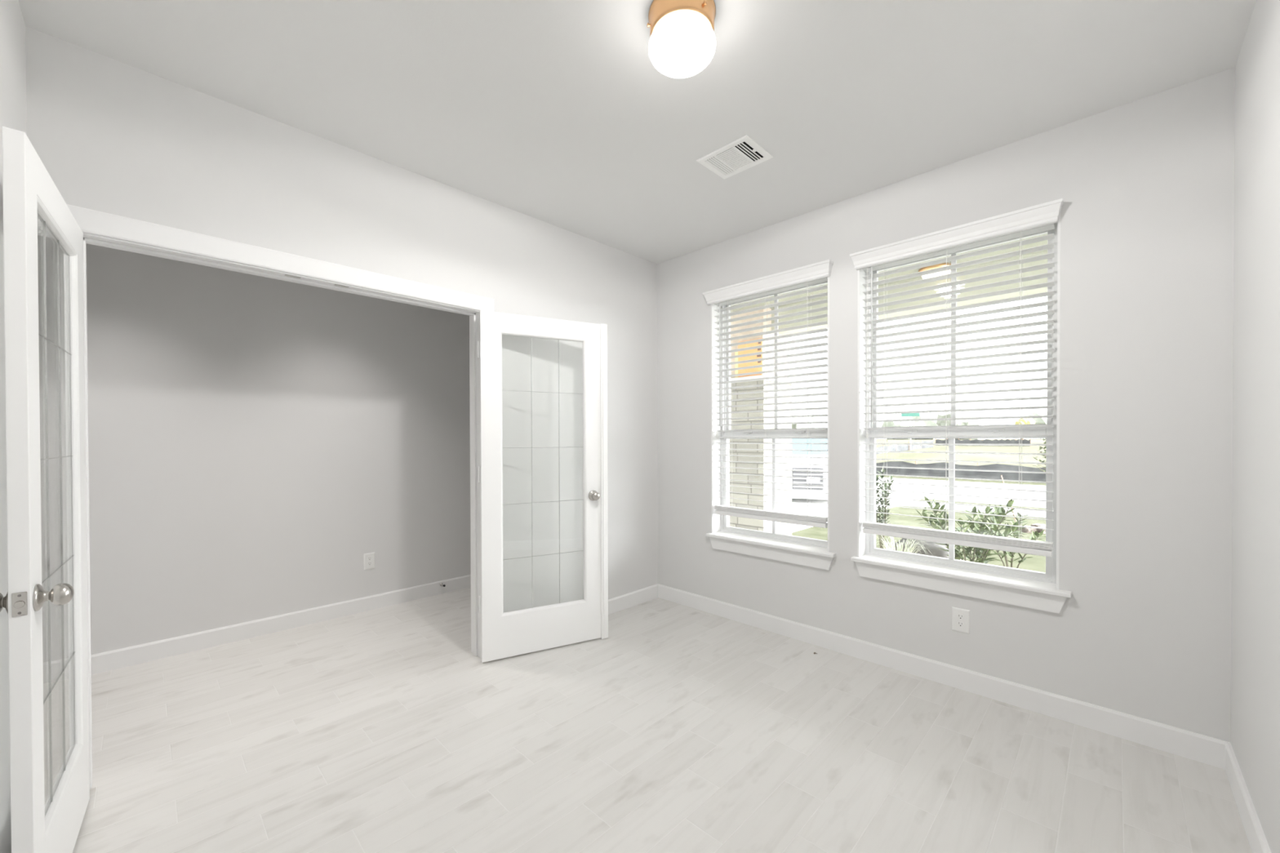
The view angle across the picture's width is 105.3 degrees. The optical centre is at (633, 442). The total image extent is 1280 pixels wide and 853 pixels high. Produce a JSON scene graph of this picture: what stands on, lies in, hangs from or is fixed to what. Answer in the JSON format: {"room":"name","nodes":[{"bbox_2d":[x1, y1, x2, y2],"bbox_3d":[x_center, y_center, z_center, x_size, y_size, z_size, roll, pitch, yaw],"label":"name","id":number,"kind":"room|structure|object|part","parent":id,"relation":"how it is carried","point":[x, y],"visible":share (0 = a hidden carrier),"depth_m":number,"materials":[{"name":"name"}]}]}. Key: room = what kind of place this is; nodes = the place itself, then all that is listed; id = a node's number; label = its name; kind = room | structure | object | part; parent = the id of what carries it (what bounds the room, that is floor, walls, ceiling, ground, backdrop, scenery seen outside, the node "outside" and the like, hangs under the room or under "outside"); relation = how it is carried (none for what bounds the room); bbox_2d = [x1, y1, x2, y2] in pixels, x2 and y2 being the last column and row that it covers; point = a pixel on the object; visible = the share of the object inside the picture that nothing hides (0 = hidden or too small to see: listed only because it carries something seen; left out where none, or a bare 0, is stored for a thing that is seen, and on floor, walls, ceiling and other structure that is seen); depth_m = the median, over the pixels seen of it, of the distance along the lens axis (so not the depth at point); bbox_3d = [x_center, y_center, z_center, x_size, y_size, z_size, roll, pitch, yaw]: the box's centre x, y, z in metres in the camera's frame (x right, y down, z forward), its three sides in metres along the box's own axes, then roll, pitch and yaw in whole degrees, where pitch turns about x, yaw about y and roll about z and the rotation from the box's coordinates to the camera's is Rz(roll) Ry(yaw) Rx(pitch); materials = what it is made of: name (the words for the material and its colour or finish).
{"room":"empty home office","nodes":[
{"label":"empty home office","id":0,"kind":"room"},
{"bbox_2d":[0,0,26,852],"bbox_3d":[-1.032,-0.067,0.557,3.131,2.743,0.120,0,1,45],"label":"wall","id":1,"kind":"structure","parent":0,"point":[13,109],"depth_m":1.38,"materials":[{"name":"white paint"}]},
{"bbox_2d":[86,243,471,654],"bbox_3d":[-2.928,-0.080,2.903,0.120,2.743,6.000,0,1,45],"label":"wall","id":2,"kind":"structure","parent":0,"point":[251,438],"depth_m":3.25,"materials":[{"name":"white paint"}]},
{"bbox_2d":[90,574,471,675],"bbox_3d":[-2.877,1.238,2.866,0.014,0.108,6.000,0,1,45],"label":"baseboard","id":3,"kind":"structure","parent":2,"relation":"attached to","point":[117,659],"depth_m":3.25,"materials":[{"name":"white paint"}]},
{"bbox_2d":[364,552,375,569],"bbox_3d":[-2.018,0.907,3.735,0.008,0.122,0.079,0,1,45],"label":"wall outlet","id":4,"kind":"object","parent":2,"relation":"attached to","point":[369,558],"visible":1,"depth_m":3.73,"materials":[{"name":"white plastic"}]},
{"bbox_2d":[25,26,657,778],"bbox_3d":[-1.954,-0.075,1.937,0.120,2.743,6.000,0,1,45],"label":"wall","id":5,"kind":"structure","parent":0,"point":[113,136],"depth_m":2.69,"materials":[{"name":"white paint"}]},
{"bbox_2d":[0,126,89,852],"bbox_3d":[-1.738,0.269,1.449,0.779,2.038,0.142,0,1,45],"label":"door","id":6,"kind":"structure","parent":5,"relation":"attached to","point":[30,195],"depth_m":1.25,"materials":[{"name":"white paint"}]},
{"bbox_3d":[-1.535,0.388,1.183,0.067,0.067,0.047,0,1,45],"label":"knob","id":7,"kind":"part","parent":6,"relation":"part of","materials":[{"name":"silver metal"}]},
{"bbox_3d":[-1.474,0.388,1.172,0.024,0.057,0.003,-1,1,-41],"label":"latch plate","id":8,"kind":"part","parent":6,"relation":"part of","materials":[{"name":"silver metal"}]},
{"bbox_3d":[-1.472,0.388,1.242,0.067,0.067,0.064,0,1,45],"label":"knob","id":9,"kind":"part","parent":6,"relation":"part of","materials":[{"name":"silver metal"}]},
{"bbox_3d":[-1.725,0.199,1.455,0.004,1.658,0.520,-1,1,-41],"label":"pane","id":10,"kind":"part","parent":6,"relation":"part of","materials":[{"name":"clear glass"}]},
{"bbox_2d":[40,204,493,788],"bbox_3d":[-1.507,0.214,2.389,0.155,2.155,1.755,0,1,45],"label":"door frame","id":11,"kind":"structure","parent":5,"relation":"attached to","point":[98,228],"depth_m":2.06,"materials":[{"name":"white paint"}]},
{"bbox_3d":[-1.575,-0.769,2.257,0.022,0.002,0.060,0,1,45],"label":"strike plate","id":12,"kind":"part","parent":11,"relation":"part of","materials":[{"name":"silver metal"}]},
{"bbox_3d":[-1.434,-0.770,2.400,0.022,0.002,0.060,0,1,45],"label":"strike plate","id":13,"kind":"part","parent":11,"relation":"part of","materials":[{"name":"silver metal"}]},
{"bbox_2d":[44,583,657,800],"bbox_3d":[-0.947,1.232,2.864,0.014,0.108,3.257,0,1,45],"label":"baseboard","id":14,"kind":"structure","parent":5,"relation":"attached to","point":[620,602],"depth_m":3.79,"materials":[{"name":"white paint"}]},
{"bbox_2d":[477,310,608,662],"bbox_3d":[-0.538,0.255,3.017,0.812,2.046,0.159,0,1,-28],"label":"door","id":15,"kind":"structure","parent":5,"relation":"attached to","point":[524,631],"depth_m":2.98,"materials":[{"name":"white paint"}]},
{"bbox_3d":[-0.243,0.340,3.117,0.067,0.067,0.062,0,1,-28],"label":"knob","id":16,"kind":"part","parent":15,"relation":"part of","materials":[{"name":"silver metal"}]},
{"bbox_2d":[18,0,1256,263],"bbox_3d":[-1.308,-1.504,1.331,4.623,0.120,6.310,0,1,45],"label":"ceiling","id":17,"kind":"structure","parent":0,"point":[566,114],"depth_m":1.96,"materials":[{"name":"white paint"}]},
{"bbox_2d":[646,0,715,60],"bbox_3d":[0.167,-1.364,1.652,0.231,0.173,0.227,0,1,45],"label":"ceiling light","id":18,"kind":"object","parent":17,"relation":"attached to","point":[680,29],"visible":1,"depth_m":1.65,"materials":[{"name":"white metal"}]},
{"bbox_2d":[696,134,773,179],"bbox_3d":[0.520,-1.452,2.504,0.299,0.012,0.254,0,1,45],"label":"ceiling vent","id":19,"kind":"object","parent":17,"relation":"in","point":[743,153],"visible":1,"depth_m":2.49,"materials":[{"name":"white metal"}]},
{"bbox_2d":[72,586,1252,852],"bbox_3d":[-1.300,1.359,1.354,4.623,0.120,6.310,0,1,45],"label":"floor","id":20,"kind":"structure","parent":0,"point":[682,729],"depth_m":2.00,"materials":[{"name":"white wood"}]},
{"bbox_2d":[657,66,1235,742],"bbox_3d":[0.850,-0.096,3.515,4.623,2.743,0.190,0,1,45],"label":"wall","id":21,"kind":"structure","parent":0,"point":[1145,186],"depth_m":2.19,"materials":[{"name":"white paint"}]},
{"bbox_2d":[702,259,833,528],"bbox_3d":[0.894,-0.290,3.336,0.950,1.646,0.115,0,1,45],"label":"blind","id":22,"kind":"object","parent":21,"relation":"attached to","point":[821,269],"visible":0.91,"depth_m":3.30,"materials":[{"name":"white"}]},
{"bbox_3d":[0.704,-0.264,3.568,0.010,1.560,0.053,0,1,45],"label":"ladder cord","id":23,"kind":"part","parent":22,"relation":"part of","materials":[{"name":"white fabric"}]},
{"bbox_3d":[0.917,-0.263,3.357,0.010,1.560,0.053,0,1,45],"label":"ladder cord","id":24,"kind":"part","parent":22,"relation":"part of","materials":[{"name":"white fabric"}]},
{"bbox_3d":[0.922,0.518,3.361,0.836,0.030,0.050,0,1,45],"label":"rail","id":25,"kind":"part","parent":22,"relation":"part of","materials":[{"name":"white plastic"}]},
{"bbox_2d":[711,276,829,551],"bbox_3d":[0.965,-0.200,3.400,0.888,1.797,0.191,0,1,45],"label":"window","id":26,"kind":"structure","parent":21,"relation":"attached to","point":[719,522],"depth_m":3.64,"materials":[{"name":"white paint"}]},
{"bbox_3d":[0.989,0.299,3.427,0.848,0.746,0.030,0,1,45],"label":"sash","id":27,"kind":"part","parent":26,"relation":"part of","materials":[{"name":"white plastic"}]},
{"bbox_3d":[1.010,-0.559,3.444,0.848,1.035,0.030,0,1,45],"label":"sash","id":28,"kind":"part","parent":26,"relation":"part of","materials":[{"name":"white plastic"}]},
{"bbox_2d":[706,531,836,569],"bbox_3d":[0.933,0.731,3.355,0.950,0.108,0.158,0,1,45],"label":"window sill","id":29,"kind":"structure","parent":21,"relation":"attached to","point":[816,557],"depth_m":3.28,"materials":[{"name":"white paint"}]},
{"bbox_2d":[657,583,1231,769],"bbox_3d":[1.269,1.225,2.971,3.011,0.108,0.014,0,1,45],"label":"baseboard","id":30,"kind":"structure","parent":21,"relation":"attached to","point":[1200,748],"depth_m":2.44,"materials":[{"name":"white paint"}]},
{"bbox_2d":[849,198,1063,556],"bbox_3d":[1.650,-0.286,2.587,0.942,1.646,0.115,0,1,45],"label":"blind","id":31,"kind":"object","parent":21,"relation":"attached to","point":[1046,213],"visible":1,"depth_m":2.54,"materials":[{"name":"white"}]},
{"bbox_3d":[1.370,-0.530,2.858,0.012,1.010,0.012,0,1,45],"label":"lift cord","id":32,"kind":"part","parent":31,"relation":"part of","materials":[{"name":"white fabric"}]},
{"bbox_3d":[1.455,-0.260,2.824,0.010,1.560,0.053,0,1,45],"label":"ladder cord","id":33,"kind":"part","parent":31,"relation":"part of","materials":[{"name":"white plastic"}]},
{"bbox_3d":[1.675,-0.259,2.606,0.010,1.560,0.053,0,1,45],"label":"ladder cord","id":34,"kind":"part","parent":31,"relation":"part of","materials":[{"name":"white fabric"}]},
{"bbox_3d":[1.680,0.522,2.610,0.854,0.030,0.050,0,1,45],"label":"rail","id":35,"kind":"part","parent":31,"relation":"part of","materials":[{"name":"white"}]},
{"bbox_3d":[1.894,-0.258,2.389,0.010,1.560,0.053,0,1,45],"label":"ladder cord","id":36,"kind":"part","parent":31,"relation":"part of","materials":[{"name":"white fabric"}]},
{"bbox_2d":[857,212,1060,589],"bbox_3d":[1.722,-0.196,2.649,0.906,1.797,0.191,0,1,45],"label":"window","id":37,"kind":"structure","parent":21,"relation":"attached to","point":[866,543],"depth_m":2.67,"materials":[{"name":"white paint"}]},
{"bbox_3d":[1.747,0.303,2.676,0.866,0.746,0.030,0,1,45],"label":"sash","id":38,"kind":"part","parent":37,"relation":"part of","materials":[{"name":"white plastic"}]},
{"bbox_3d":[1.768,-0.556,2.693,0.866,1.035,0.030,0,1,45],"label":"sash","id":39,"kind":"part","parent":37,"relation":"part of","materials":[{"name":"white plastic"}]},
{"bbox_2d":[951,606,969,634],"bbox_3d":[1.704,0.925,2.540,0.079,0.122,0.008,0,1,45],"label":"wall outlet","id":40,"kind":"object","parent":21,"relation":"attached to","point":[960,617],"visible":1,"depth_m":2.54,"materials":[{"name":"white plastic"}]},
{"bbox_2d":[956,621,964,626],"bbox_3d":[1.702,0.945,2.539,0.034,0.027,0.002,0,1,45],"label":"receptacle","id":41,"kind":"object","parent":40,"relation":"attached to","point":[959,624],"depth_m":2.54,"materials":[{"name":"grey plastic"}]},
{"bbox_2d":[956,613,964,619],"bbox_3d":[1.702,0.906,2.538,0.034,0.027,0.002,0,1,45],"label":"receptacle","id":42,"kind":"object","parent":40,"relation":"attached to","point":[959,616],"depth_m":2.54,"materials":[{"name":"grey plastic"}]},
{"bbox_2d":[850,554,1071,613],"bbox_3d":[1.689,0.735,2.605,0.971,0.108,0.158,0,1,45],"label":"window sill","id":43,"kind":"structure","parent":21,"relation":"attached to","point":[1033,594],"depth_m":2.52,"materials":[{"name":"white paint"}]},
{"bbox_2d":[1230,0,1279,852],"bbox_3d":[1.231,-0.074,0.702,0.120,2.743,3.271,0,1,45],"label":"wall","id":44,"kind":"structure","parent":0,"point":[1255,719],"depth_m":1.56,"materials":[{"name":"white paint"}]},
{"bbox_2d":[1225,742,1271,852],"bbox_3d":[1.182,1.243,0.754,0.014,0.108,3.257,0,1,45],"label":"baseboard","id":45,"kind":"structure","parent":44,"relation":"attached to","point":[1258,842],"depth_m":1.63,"materials":[{"name":"white paint"}]},
{"label":"outside","id":46,"kind":"structure","parent":0,"visible":0},
{"bbox_2d":[875,438,1045,467],"bbox_3d":[49.498,0.259,82.172,280.000,1.550,139.600,0,1,45],"label":"grass field","id":47,"kind":"structure","parent":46,"point":[1003,449],"depth_m":29.13,"materials":[{"name":"plant"}]},
{"bbox_2d":[791,411,825,428],"bbox_3d":[35.865,-3.176,102.722,8.343,6.900,8.672,0,1,45],"label":"tree","id":48,"kind":"object","parent":47,"relation":"on","point":[813,419],"visible":0.35,"depth_m":100.74,"materials":[{"name":"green plant"}]},
{"bbox_2d":[875,439,933,453],"bbox_3d":[15.311,0.559,30.822,11.404,1.575,1.140,0,1,-31],"label":"fence","id":49,"kind":"object","parent":47,"relation":"on","point":[893,447],"visible":0.26,"depth_m":32.37,"materials":[{"name":"fabric"}]},
{"bbox_2d":[881,408,938,439],"bbox_3d":[51.467,-2.901,90.311,10.290,6.976,8.973,0,1,45],"label":"tree","id":50,"kind":"object","parent":47,"relation":"on","point":[922,415],"visible":0.35,"depth_m":87.64,"materials":[{"name":"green plant"}]},
{"bbox_2d":[901,413,919,450],"bbox_3d":[18.415,-0.759,32.412,1.100,2.528,0.095,0,1,45],"label":"street sign","id":51,"kind":"object","parent":47,"relation":"on","point":[910,415],"visible":0.52,"depth_m":32.39,"materials":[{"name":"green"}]},
{"bbox_3d":[18.385,-1.883,32.377,1.100,0.280,0.020,0,1,45],"label":"sign plate","id":52,"kind":"part","parent":51,"relation":"part of","materials":[{"name":"teal metal"}]},
{"bbox_2d":[875,461,1045,481],"bbox_3d":[10.995,1.120,22.026,0.254,0.800,22.042,-1,1,-44],"label":"fence","id":53,"kind":"object","parent":47,"relation":"on","point":[914,472],"visible":0.12,"depth_m":19.46,"materials":[{"name":"fabric"}]},
{"bbox_2d":[936,407,986,439],"bbox_3d":[53.272,-2.484,78.688,7.057,6.177,7.996,0,1,45],"label":"tree","id":54,"kind":"object","parent":47,"relation":"on","point":[959,414],"visible":0.23,"depth_m":76.00,"materials":[{"name":"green plant"}]},
{"bbox_2d":[935,438,1031,445],"bbox_3d":[23.216,-0.003,32.643,5.240,0.600,0.050,0,1,45],"label":"fence","id":55,"kind":"object","parent":47,"relation":"on","point":[938,441],"visible":0.61,"depth_m":32.35,"materials":[{"name":"fabric"}]},
{"bbox_2d":[1014,417,1035,439],"bbox_3d":[39.517,-1.363,49.572,1.661,2.465,1.739,0,0,-11],"label":"tree","id":56,"kind":"object","parent":47,"relation":"on","point":[1026,420],"visible":0.29,"depth_m":49.05,"materials":[{"name":"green plant"}]},
{"bbox_3d":[39.517,-1.575,49.570,1.661,2.041,1.739,0,0,-11],"label":"crown","id":57,"kind":"part","parent":56,"relation":"part of","materials":[{"name":"yellow plant"}]},
{"bbox_2d":[1026,409,1047,439],"bbox_3d":[66.119,-2.938,74.793,10.175,6.704,9.892,0,1,45],"label":"tree","id":58,"kind":"object","parent":47,"relation":"on","point":[1042,412],"visible":0.05,"depth_m":73.73,"materials":[{"name":"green plant"}]},
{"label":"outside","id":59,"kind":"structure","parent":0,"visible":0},
{"bbox_2d":[791,475,1045,572],"bbox_3d":[8.196,1.547,12.099,120.000,0.320,18.100,0,1,45],"label":"lawn","id":60,"kind":"structure","parent":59,"point":[1037,563],"depth_m":8.81,"materials":[{"name":"green plant"}]},
{"bbox_2d":[915,496,1027,564],"bbox_3d":[3.299,1.001,4.813,0.882,0.980,0.960,0,1,45],"label":"leafy shrub","id":61,"kind":"object","parent":60,"relation":"on","point":[980,553],"visible":0.53,"depth_m":4.77,"materials":[{"name":"green plant"}]},
{"bbox_3d":[3.287,1.050,4.809,0.724,0.883,0.768,0,1,45],"label":"stem","id":62,"kind":"part","parent":61,"relation":"part of","materials":[{"name":"yellow"}]},
{"bbox_2d":[1000,475,1016,521],"bbox_3d":[6.610,1.050,8.562,0.024,0.912,0.654,0,0,15],"label":"stake","id":63,"kind":"object","parent":60,"relation":"on","point":[1001,475],"visible":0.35,"depth_m":8.67,"materials":[{"name":"beige wood"}]},
{"bbox_2d":[982,504,1045,568],"bbox_3d":[4.019,1.085,5.137,0.600,0.802,0.586,0,1,45],"label":"leafy shrub","id":64,"kind":"object","parent":60,"relation":"on","point":[1033,537],"visible":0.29,"depth_m":5.13,"materials":[{"name":"green plant"}]},
{"bbox_3d":[4.006,1.131,5.154,0.436,0.711,0.448,0,1,45],"label":"stem","id":65,"kind":"part","parent":64,"relation":"part of","materials":[{"name":"yellow"}]},
{"bbox_2d":[1017,523,1045,533],"bbox_3d":[6.904,1.449,8.094,0.813,0.118,0.782,0,1,45],"label":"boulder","id":66,"kind":"object","parent":60,"relation":"on","point":[1026,530],"visible":0.2,"depth_m":8.01,"materials":[{"name":"white stone"}]},
{"bbox_3d":[3.274,1.439,5.713,1.500,0.045,1.936,0,1,45],"label":"planting bed","id":67,"kind":"object","parent":60,"relation":"on","visible":0},
{"bbox_2d":[875,467,896,548],"bbox_3d":[3.007,0.868,5.888,0.328,1.228,0.311,-1,1,-38],"label":"leafy shrub","id":68,"kind":"object","parent":67,"relation":"on","point":[882,520],"visible":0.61,"depth_m":5.89,"materials":[{"name":"green plant"}]},
{"bbox_2d":[876,536,935,554],"bbox_3d":[2.893,1.227,5.250,0.670,0.439,0.709,0,1,45],"label":"ornamental grass","id":69,"kind":"object","parent":67,"relation":"on","point":[899,547],"depth_m":5.32,"materials":[{"name":"plant"}]},
{"bbox_2d":[893,537,948,558],"bbox_3d":[3.560,1.371,6.015,0.653,0.536,0.462,0,1,45],"label":"boulder","id":70,"kind":"object","parent":67,"relation":"on","point":[935,552],"visible":0.23,"depth_m":5.84,"materials":[{"name":"grey stone"}]},
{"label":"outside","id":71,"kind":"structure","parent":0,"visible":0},
{"bbox_2d":[875,477,1045,508],"bbox_3d":[10.765,1.519,14.692,120.000,0.100,6.800,0,1,45],"label":"street","id":72,"kind":"structure","parent":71,"point":[906,487],"depth_m":14.57,"materials":[{"name":"concrete"}]},
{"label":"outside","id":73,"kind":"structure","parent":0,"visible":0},
{"bbox_2d":[791,495,921,532],"bbox_3d":[2.523,1.502,11.632,5.400,0.220,9.150,0,1,45],"label":"driveway","id":74,"kind":"structure","parent":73,"point":[800,509],"depth_m":11.17,"materials":[{"name":"concrete"}]},
{"bbox_2d":[791,438,827,499],"bbox_3d":[5.005,0.557,13.969,2.220,1.780,4.692,0,0,20],"label":"sign","id":75,"kind":"object","parent":74,"relation":"on","point":[794,446],"visible":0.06,"depth_m":11.87,"materials":[{"name":"white paint"}]},
{"bbox_2d":[791,467,823,489],"bbox_3d":[4.226,0.871,11.822,0.720,0.530,0.070,0,0,20],"label":"grille","id":76,"kind":"object","parent":75,"relation":"attached to","point":[794,473],"depth_m":11.78,"materials":[{"name":"grey"}]},
{"bbox_3d":[4.323,0.901,11.736,0.300,0.130,0.025,0,0,20],"label":"licence plate","id":77,"kind":"part","parent":75,"relation":"part of","materials":[{"name":"white"}]},
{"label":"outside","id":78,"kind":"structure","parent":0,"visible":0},
{"bbox_3d":[3.798,1.452,2.335,10.500,0.150,2.260,0,1,45],"label":"porch slab","id":79,"kind":"object","parent":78,"visible":0},
{"bbox_2d":[729,305,795,535],"bbox_3d":[1.394,-0.063,5.687,0.715,2.840,0.720,0,1,45],"label":"porch column","id":80,"kind":"structure","parent":79,"relation":"on","point":[784,528],"depth_m":5.40,"materials":[{"name":"stone"}]},
{"bbox_2d":[734,337,762,377],"bbox_3d":[1.273,-0.933,5.392,0.337,0.395,0.014,0,1,45],"label":"card","id":81,"kind":"object","parent":80,"relation":"on","point":[756,350],"visible":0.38,"depth_m":5.38,"materials":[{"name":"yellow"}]},
{"bbox_3d":[1.396,-1.105,5.674,0.570,0.755,0.560,0,1,45],"label":"post","id":82,"kind":"part","parent":80,"relation":"part of","materials":[{"name":"brown wood"}]},
{"bbox_2d":[771,251,1047,335],"bbox_3d":[3.768,-1.344,3.356,12.000,0.255,0.250,0,1,45],"label":"beam","id":83,"kind":"structure","parent":80,"relation":"on","point":[1042,290],"depth_m":4.27,"materials":[{"name":"beige paint"}]},
{"bbox_2d":[730,233,1047,312],"bbox_3d":[3.362,-1.547,2.946,12.000,0.160,2.560,0,1,45],"label":"soffit","id":84,"kind":"structure","parent":83,"relation":"on","point":[1042,242],"depth_m":4.12,"materials":[{"name":"white paint"}]},
{"bbox_2d":[918,262,951,279],"bbox_3d":[2.558,-1.424,4.124,0.260,0.100,0.260,0,1,45],"label":"porch light","id":85,"kind":"object","parent":84,"relation":"attached to","point":[939,265],"visible":0.34,"depth_m":4.05,"materials":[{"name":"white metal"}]},
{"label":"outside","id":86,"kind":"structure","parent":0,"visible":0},
{"bbox_2d":[899,501,1045,518],"bbox_3d":[28.408,1.645,-9.414,61.000,0.106,1.100,0,1,45],"label":"sidewalk","id":87,"kind":"structure","parent":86,"point":[1041,514],"depth_m":11.01,"materials":[{"name":"concrete"}]},
{"bbox_2d":[1031,438,1046,471],"bbox_3d":[8.629,0.630,10.067,0.607,1.884,0.651,0,1,45],"label":"young tree","id":88,"kind":"object","parent":87,"relation":"on","point":[1043,439],"visible":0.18,"depth_m":10.13,"materials":[{"name":"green plant"}]}
]}

